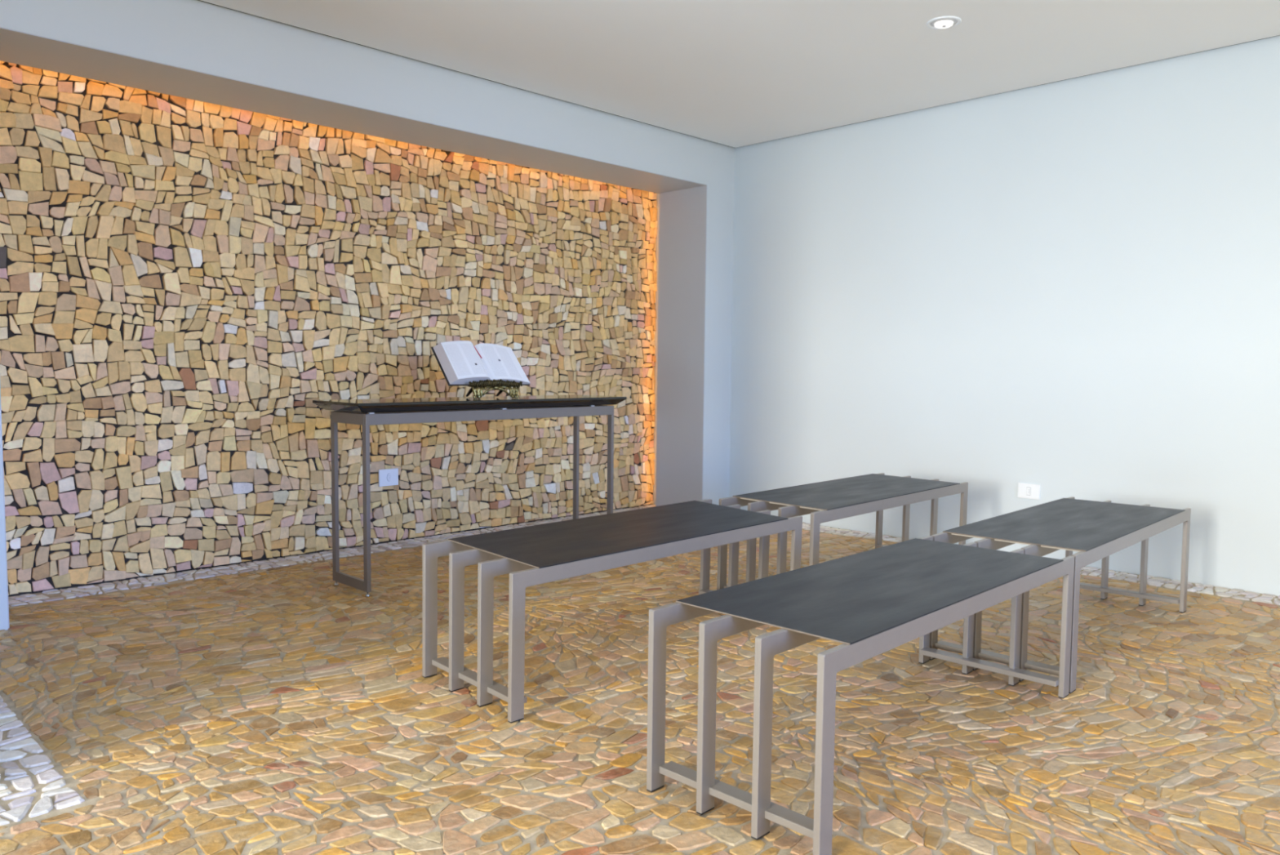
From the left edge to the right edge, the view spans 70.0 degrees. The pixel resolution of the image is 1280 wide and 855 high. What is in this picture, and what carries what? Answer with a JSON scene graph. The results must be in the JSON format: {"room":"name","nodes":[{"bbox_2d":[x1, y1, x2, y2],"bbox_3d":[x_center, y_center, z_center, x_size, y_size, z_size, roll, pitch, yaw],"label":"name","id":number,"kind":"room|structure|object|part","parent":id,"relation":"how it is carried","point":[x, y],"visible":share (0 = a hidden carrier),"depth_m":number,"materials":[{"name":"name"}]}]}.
{"room":"house of worship","nodes":[
{"label":"house of worship","id":0,"kind":"room"},
{"bbox_2d":[0,61,657,595],"bbox_3d":[-1.422,-0.550,5.307,4.307,2.431,0.071,-3,5,-45],"label":"stone wall","id":1,"kind":"structure","parent":0,"point":[168,341],"depth_m":4.80,"materials":[{"name":"beige stone"}]},
{"bbox_2d":[378,467,398,486],"bbox_3d":[-1.457,0.289,5.299,0.124,0.098,0.011,-3,5,-45],"label":"wall outlet","id":2,"kind":"object","parent":1,"relation":"attached to","point":[388,477],"visible":1,"depth_m":5.29,"materials":[{"name":"white plastic"}]},
{"bbox_2d":[0,0,734,630],"bbox_3d":[-1.268,-0.657,4.937,4.980,2.800,0.455,-3,5,-45],"label":"wall","id":3,"kind":"structure","parent":0,"point":[196,35],"depth_m":4.62,"materials":[{"name":"paint"}]},
{"bbox_2d":[0,26,706,627],"bbox_3d":[-1.155,-0.455,5.066,4.077,2.282,0.453,-3,5,-45],"label":"alcove frame","id":4,"kind":"structure","parent":3,"relation":"attached to","point":[682,203],"depth_m":5.83,"materials":[{"name":"paint"}]},
{"bbox_2d":[653,193,658,504],"bbox_3d":[-1.522,-0.676,5.191,4.980,2.800,0.265,-3,5,-45],"label":"trim","id":5,"kind":"structure","parent":3,"relation":"attached to","point":[657,194],"depth_m":6.82,"materials":[{"name":"paint"}]},
{"bbox_2d":[0,504,1279,854],"bbox_3d":[0.384,0.909,2.209,6.610,0.052,7.302,-3,5,-45],"label":"floor","id":6,"kind":"structure","parent":0,"point":[416,821],"depth_m":2.66,"materials":[{"name":"stone"}]},
{"bbox_2d":[312,394,626,596],"bbox_3d":[-0.799,0.283,4.699,0.419,0.866,1.637,4,5,44],"label":"console table","id":7,"kind":"object","parent":6,"relation":"on","point":[365,412],"visible":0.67,"depth_m":4.28,"materials":[{"name":"grey metal"}]},
{"bbox_3d":[-1.419,0.345,4.257,0.033,0.745,0.019,4,5,44],"label":"leg","id":8,"kind":"part","parent":7,"relation":"part of","materials":[{"name":"grey metal"}]},
{"bbox_3d":[-1.312,-0.043,4.130,0.283,0.050,0.019,4,5,44],"label":"rail","id":9,"kind":"part","parent":7,"relation":"part of","materials":[{"name":"grey metal"}]},
{"bbox_3d":[-1.320,0.702,4.181,0.255,0.045,0.019,4,5,44],"label":"rail","id":10,"kind":"part","parent":7,"relation":"part of","materials":[{"name":"grey metal"}]},
{"bbox_3d":[-1.213,0.361,4.057,0.033,0.745,0.019,4,5,44],"label":"leg","id":11,"kind":"part","parent":7,"relation":"part of","materials":[{"name":"grey metal"}]},
{"bbox_3d":[-0.897,-0.082,4.774,0.019,0.050,1.521,4,5,44],"label":"rail","id":12,"kind":"part","parent":7,"relation":"part of","materials":[{"name":"grey metal"}]},
{"bbox_3d":[-0.681,-0.066,4.564,0.019,0.050,1.521,4,5,44],"label":"rail","id":13,"kind":"part","parent":7,"relation":"part of","materials":[{"name":"grey metal"}]},
{"bbox_2d":[466,378,522,398],"bbox_3d":[-0.798,-0.261,4.744,0.293,0.213,0.270,-2,5,-33],"label":"book stand","id":14,"kind":"object","parent":7,"relation":"on","point":[477,388],"visible":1,"depth_m":4.64,"materials":[{"name":"brown metal"}]},
{"bbox_2d":[431,340,529,386],"bbox_3d":[-0.827,-0.336,4.776,0.451,0.234,0.278,-2,5,-33],"label":"open book","id":15,"kind":"object","parent":14,"relation":"on","point":[460,362],"visible":0.97,"depth_m":4.74,"materials":[{"name":"white paper"}]},
{"bbox_3d":[-0.373,0.283,5.334,0.033,0.745,0.019,4,5,44],"label":"leg","id":16,"kind":"part","parent":7,"relation":"part of","materials":[{"name":"grey metal"}]},
{"bbox_3d":[-0.266,-0.105,5.207,0.283,0.050,0.019,4,5,44],"label":"rail","id":17,"kind":"part","parent":7,"relation":"part of","materials":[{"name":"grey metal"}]},
{"bbox_3d":[-0.167,0.299,5.134,0.033,0.745,0.019,4,5,44],"label":"leg","id":18,"kind":"part","parent":7,"relation":"part of","materials":[{"name":"grey metal"}]},
{"bbox_2d":[422,498,802,723],"bbox_3d":[-0.038,0.591,3.348,1.426,0.454,0.495,-4,8,-44],"label":"bench","id":19,"kind":"object","parent":6,"relation":"on","point":[535,554],"visible":0.9,"depth_m":3.03,"materials":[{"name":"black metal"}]},
{"bbox_3d":[-0.699,0.631,3.040,0.048,0.392,0.017,-4,8,-44],"label":"leg","id":20,"kind":"part","parent":19,"relation":"part of","materials":[{"name":"beige metal"}]},
{"bbox_3d":[-0.587,0.645,2.927,0.048,0.392,0.017,-4,8,-44],"label":"leg","id":21,"kind":"part","parent":19,"relation":"part of","materials":[{"name":"beige metal"}]},
{"bbox_3d":[-0.476,0.658,2.813,0.048,0.392,0.017,-4,8,-44],"label":"leg","id":22,"kind":"part","parent":19,"relation":"part of","materials":[{"name":"beige metal"}]},
{"bbox_3d":[-0.365,0.672,2.700,0.048,0.392,0.017,-4,8,-44],"label":"leg","id":23,"kind":"part","parent":19,"relation":"part of","materials":[{"name":"beige metal"}]},
{"bbox_3d":[-0.201,0.375,3.499,1.426,0.054,0.017,-4,8,-44],"label":"rail","id":24,"kind":"part","parent":19,"relation":"part of","materials":[{"name":"beige metal"}]},
{"bbox_3d":[-0.089,0.389,3.385,1.426,0.054,0.017,-4,8,-44],"label":"rail","id":25,"kind":"part","parent":19,"relation":"part of","materials":[{"name":"beige metal"}]},
{"bbox_3d":[-0.033,0.367,3.326,1.231,0.005,0.495,-4,8,-44],"label":"seat panel","id":26,"kind":"part","parent":19,"relation":"part of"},
{"bbox_3d":[0.022,0.402,3.272,1.426,0.054,0.017,-4,8,-44],"label":"rail","id":27,"kind":"part","parent":19,"relation":"part of","materials":[{"name":"beige metal"}]},
{"bbox_3d":[0.133,0.416,3.159,1.426,0.054,0.017,-4,8,-44],"label":"rail","id":28,"kind":"part","parent":19,"relation":"part of","materials":[{"name":"beige metal"}]},
{"bbox_3d":[0.287,0.563,4.000,0.048,0.392,0.017,-4,8,-44],"label":"leg","id":29,"kind":"part","parent":19,"relation":"part of","materials":[{"name":"beige metal"}]},
{"bbox_3d":[0.398,0.576,3.887,0.048,0.392,0.017,-4,8,-44],"label":"leg","id":30,"kind":"part","parent":19,"relation":"part of","materials":[{"name":"beige metal"}]},
{"bbox_3d":[0.509,0.590,3.774,0.048,0.392,0.017,-4,8,-44],"label":"leg","id":31,"kind":"part","parent":19,"relation":"part of","materials":[{"name":"beige metal"}]},
{"bbox_3d":[0.621,0.603,3.661,0.048,0.392,0.017,-4,8,-44],"label":"leg","id":32,"kind":"part","parent":19,"relation":"part of","materials":[{"name":"beige metal"}]},
{"bbox_2d":[716,472,968,589],"bbox_3d":[1.018,0.521,4.396,0.495,0.454,1.426,5,6,44],"label":"bench","id":33,"kind":"object","parent":6,"relation":"on","point":[828,500],"visible":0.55,"depth_m":4.14,"materials":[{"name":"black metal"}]},
{"bbox_3d":[0.367,0.563,4.069,0.017,0.392,0.048,5,6,44],"label":"leg","id":34,"kind":"part","parent":33,"relation":"part of","materials":[{"name":"beige metal"}]},
{"bbox_3d":[0.481,0.573,3.959,0.017,0.392,0.048,5,6,44],"label":"leg","id":35,"kind":"part","parent":33,"relation":"part of","materials":[{"name":"beige metal"}]},
{"bbox_3d":[0.596,0.584,3.848,0.017,0.392,0.048,5,6,44],"label":"leg","id":36,"kind":"part","parent":33,"relation":"part of","materials":[{"name":"beige metal"}]},
{"bbox_3d":[0.849,0.310,4.546,0.017,0.054,1.426,5,6,44],"label":"rail","id":37,"kind":"part","parent":33,"relation":"part of","materials":[{"name":"beige metal"}]},
{"bbox_3d":[0.710,0.594,3.738,0.017,0.392,0.048,5,6,44],"label":"leg","id":38,"kind":"part","parent":33,"relation":"part of","materials":[{"name":"beige metal"}]},
{"bbox_3d":[0.964,0.320,4.436,0.017,0.054,1.426,5,6,44],"label":"rail","id":39,"kind":"part","parent":33,"relation":"part of","materials":[{"name":"beige metal"}]},
{"bbox_3d":[1.021,0.297,4.378,0.495,0.004,1.231,5,6,44],"label":"seat panel","id":40,"kind":"part","parent":33,"relation":"part of","materials":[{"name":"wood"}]},
{"bbox_3d":[1.078,0.331,4.325,0.017,0.054,1.426,5,6,44],"label":"rail","id":41,"kind":"part","parent":33,"relation":"part of","materials":[{"name":"beige metal"}]},
{"bbox_3d":[1.325,0.502,5.057,0.017,0.392,0.048,5,6,44],"label":"leg","id":42,"kind":"part","parent":33,"relation":"part of","materials":[{"name":"beige metal"}]},
{"bbox_3d":[1.193,0.341,4.215,0.017,0.054,1.426,5,6,44],"label":"rail","id":43,"kind":"part","parent":33,"relation":"part of","materials":[{"name":"beige metal"}]},
{"bbox_3d":[1.439,0.512,4.947,0.017,0.392,0.048,5,6,44],"label":"leg","id":44,"kind":"part","parent":33,"relation":"part of","materials":[{"name":"beige metal"}]},
{"bbox_3d":[1.554,0.522,4.837,0.017,0.392,0.048,5,6,44],"label":"leg","id":45,"kind":"part","parent":33,"relation":"part of","materials":[{"name":"beige metal"}]},
{"bbox_3d":[1.668,0.532,4.726,0.017,0.392,0.048,5,6,44],"label":"leg","id":46,"kind":"part","parent":33,"relation":"part of","materials":[{"name":"beige metal"}]},
{"bbox_2d":[646,535,1074,854],"bbox_3d":[0.700,0.647,2.574,0.495,0.454,1.452,4,5,44],"label":"bench","id":47,"kind":"object","parent":6,"relation":"on","point":[874,602],"visible":1,"depth_m":2.23,"materials":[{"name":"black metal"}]},
{"bbox_3d":[0.041,0.688,2.237,0.017,0.392,0.049,4,5,44],"label":"leg","id":48,"kind":"part","parent":47,"relation":"part of","materials":[{"name":"beige metal"}]},
{"bbox_3d":[0.155,0.697,2.127,0.017,0.392,0.049,4,5,44],"label":"leg","id":49,"kind":"part","parent":47,"relation":"part of","materials":[{"name":"beige metal"}]},
{"bbox_3d":[0.270,0.705,2.017,0.017,0.392,0.049,4,5,44],"label":"leg","id":50,"kind":"part","parent":47,"relation":"part of","materials":[{"name":"beige metal"}]},
{"bbox_3d":[0.530,0.439,2.727,0.017,0.054,1.452,4,5,44],"label":"rail","id":51,"kind":"part","parent":47,"relation":"part of","materials":[{"name":"beige metal"}]},
{"bbox_3d":[0.385,0.713,1.907,0.017,0.392,0.049,4,5,44],"label":"leg","id":52,"kind":"part","parent":47,"relation":"part of","materials":[{"name":"beige metal"}]},
{"bbox_3d":[0.645,0.448,2.617,0.017,0.054,1.452,4,5,44],"label":"rail","id":53,"kind":"part","parent":47,"relation":"part of","materials":[{"name":"beige metal"}]},
{"bbox_3d":[0.702,0.423,2.560,0.495,0.005,1.253,4,5,44],"label":"seat panel","id":54,"kind":"part","parent":47,"relation":"part of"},
{"bbox_3d":[0.759,0.456,2.507,0.017,0.054,1.452,4,5,44],"label":"rail","id":55,"kind":"part","parent":47,"relation":"part of","materials":[{"name":"beige metal"}]},
{"bbox_3d":[1.014,0.636,3.245,0.017,0.392,0.049,4,5,44],"label":"leg","id":56,"kind":"part","parent":47,"relation":"part of","materials":[{"name":"beige metal"}]},
{"bbox_3d":[0.874,0.464,2.396,0.017,0.054,1.452,4,5,44],"label":"rail","id":57,"kind":"part","parent":47,"relation":"part of","materials":[{"name":"beige metal"}]},
{"bbox_3d":[1.129,0.644,3.135,0.017,0.392,0.049,4,5,44],"label":"leg","id":58,"kind":"part","parent":47,"relation":"part of","materials":[{"name":"beige metal"}]},
{"bbox_3d":[1.244,0.652,3.025,0.017,0.392,0.049,4,5,44],"label":"leg","id":59,"kind":"part","parent":47,"relation":"part of","materials":[{"name":"beige metal"}]},
{"bbox_3d":[1.358,0.661,2.914,0.017,0.392,0.049,4,5,44],"label":"leg","id":60,"kind":"part","parent":47,"relation":"part of","materials":[{"name":"beige metal"}]},
{"bbox_2d":[928,496,1191,693],"bbox_3d":[1.706,0.590,3.619,0.495,0.454,1.426,4,5,44],"label":"bench","id":61,"kind":"object","parent":6,"relation":"on","point":[1096,530],"visible":0.75,"depth_m":3.40,"materials":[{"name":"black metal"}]},
{"bbox_3d":[1.057,0.634,3.290,0.017,0.392,0.048,4,5,44],"label":"leg","id":62,"kind":"part","parent":61,"relation":"part of","materials":[{"name":"beige metal"}]},
{"bbox_3d":[1.172,0.642,3.180,0.017,0.392,0.048,4,5,44],"label":"leg","id":63,"kind":"part","parent":61,"relation":"part of","materials":[{"name":"beige metal"}]},
{"bbox_3d":[1.535,0.382,3.771,0.017,0.054,1.426,4,5,44],"label":"rail","id":64,"kind":"part","parent":61,"relation":"part of","materials":[{"name":"beige metal"}]},
{"bbox_3d":[1.287,0.650,3.070,0.017,0.392,0.048,4,5,44],"label":"leg","id":65,"kind":"part","parent":61,"relation":"part of","materials":[{"name":"beige metal"}]},
{"bbox_3d":[1.650,0.390,3.661,0.017,0.054,1.426,4,5,44],"label":"rail","id":66,"kind":"part","parent":61,"relation":"part of","materials":[{"name":"beige metal"}]},
{"bbox_3d":[1.708,0.365,3.604,0.495,0.005,1.231,4,5,44],"label":"seat panel","id":67,"kind":"part","parent":61,"relation":"part of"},
{"bbox_3d":[2.010,0.575,4.282,0.017,0.392,0.048,4,5,44],"label":"leg","id":68,"kind":"part","parent":61,"relation":"part of","materials":[{"name":"beige metal"}]},
{"bbox_3d":[1.402,0.658,2.960,0.017,0.392,0.048,4,5,44],"label":"leg","id":69,"kind":"part","parent":61,"relation":"part of","materials":[{"name":"beige metal"}]},
{"bbox_3d":[1.765,0.398,3.551,0.017,0.054,1.426,4,5,44],"label":"rail","id":70,"kind":"part","parent":61,"relation":"part of","materials":[{"name":"beige metal"}]},
{"bbox_3d":[2.125,0.583,4.172,0.017,0.392,0.048,4,5,44],"label":"leg","id":71,"kind":"part","parent":61,"relation":"part of","materials":[{"name":"beige metal"}]},
{"bbox_3d":[1.880,0.406,3.441,0.017,0.054,1.426,4,5,44],"label":"rail","id":72,"kind":"part","parent":61,"relation":"part of","materials":[{"name":"beige metal"}]},
{"bbox_3d":[2.240,0.591,4.062,0.017,0.392,0.048,4,5,44],"label":"leg","id":73,"kind":"part","parent":61,"relation":"part of","materials":[{"name":"beige metal"}]},
{"bbox_3d":[2.355,0.599,3.952,0.017,0.392,0.048,4,5,44],"label":"leg","id":74,"kind":"part","parent":61,"relation":"part of","materials":[{"name":"beige metal"}]},
{"bbox_2d":[200,0,1279,147],"bbox_3d":[0.660,-1.673,1.774,6.576,0.049,6.576,-3,5,-45],"label":"ceiling","id":75,"kind":"structure","parent":0,"point":[735,73],"depth_m":4.34,"materials":[{"name":"paint"}]},
{"bbox_2d":[926,16,961,29],"bbox_3d":[1.347,-1.785,4.053,0.149,0.020,0.149,-3,5,-45],"label":"recessed light","id":76,"kind":"object","parent":75,"relation":"in","point":[943,22],"visible":1,"depth_m":4.03,"materials":[{"name":"white plastic"}]},
{"bbox_2d":[728,35,1279,595],"bbox_3d":[2.756,-0.589,4.535,0.150,2.800,7.400,-3,5,-45],"label":"wall","id":77,"kind":"structure","parent":0,"point":[1068,287],"depth_m":5.00,"materials":[{"name":"paint"}]},
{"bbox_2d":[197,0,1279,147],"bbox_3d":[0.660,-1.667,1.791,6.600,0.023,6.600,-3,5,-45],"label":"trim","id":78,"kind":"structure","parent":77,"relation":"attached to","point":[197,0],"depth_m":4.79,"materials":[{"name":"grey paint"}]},
{"bbox_2d":[1017,482,1039,499],"bbox_3d":[2.159,0.353,5.075,0.011,0.083,0.121,-3,5,-45],"label":"wall outlet","id":79,"kind":"object","parent":77,"relation":"attached to","point":[1028,491],"visible":1,"depth_m":5.07,"materials":[{"name":"white plastic"}]}
]}

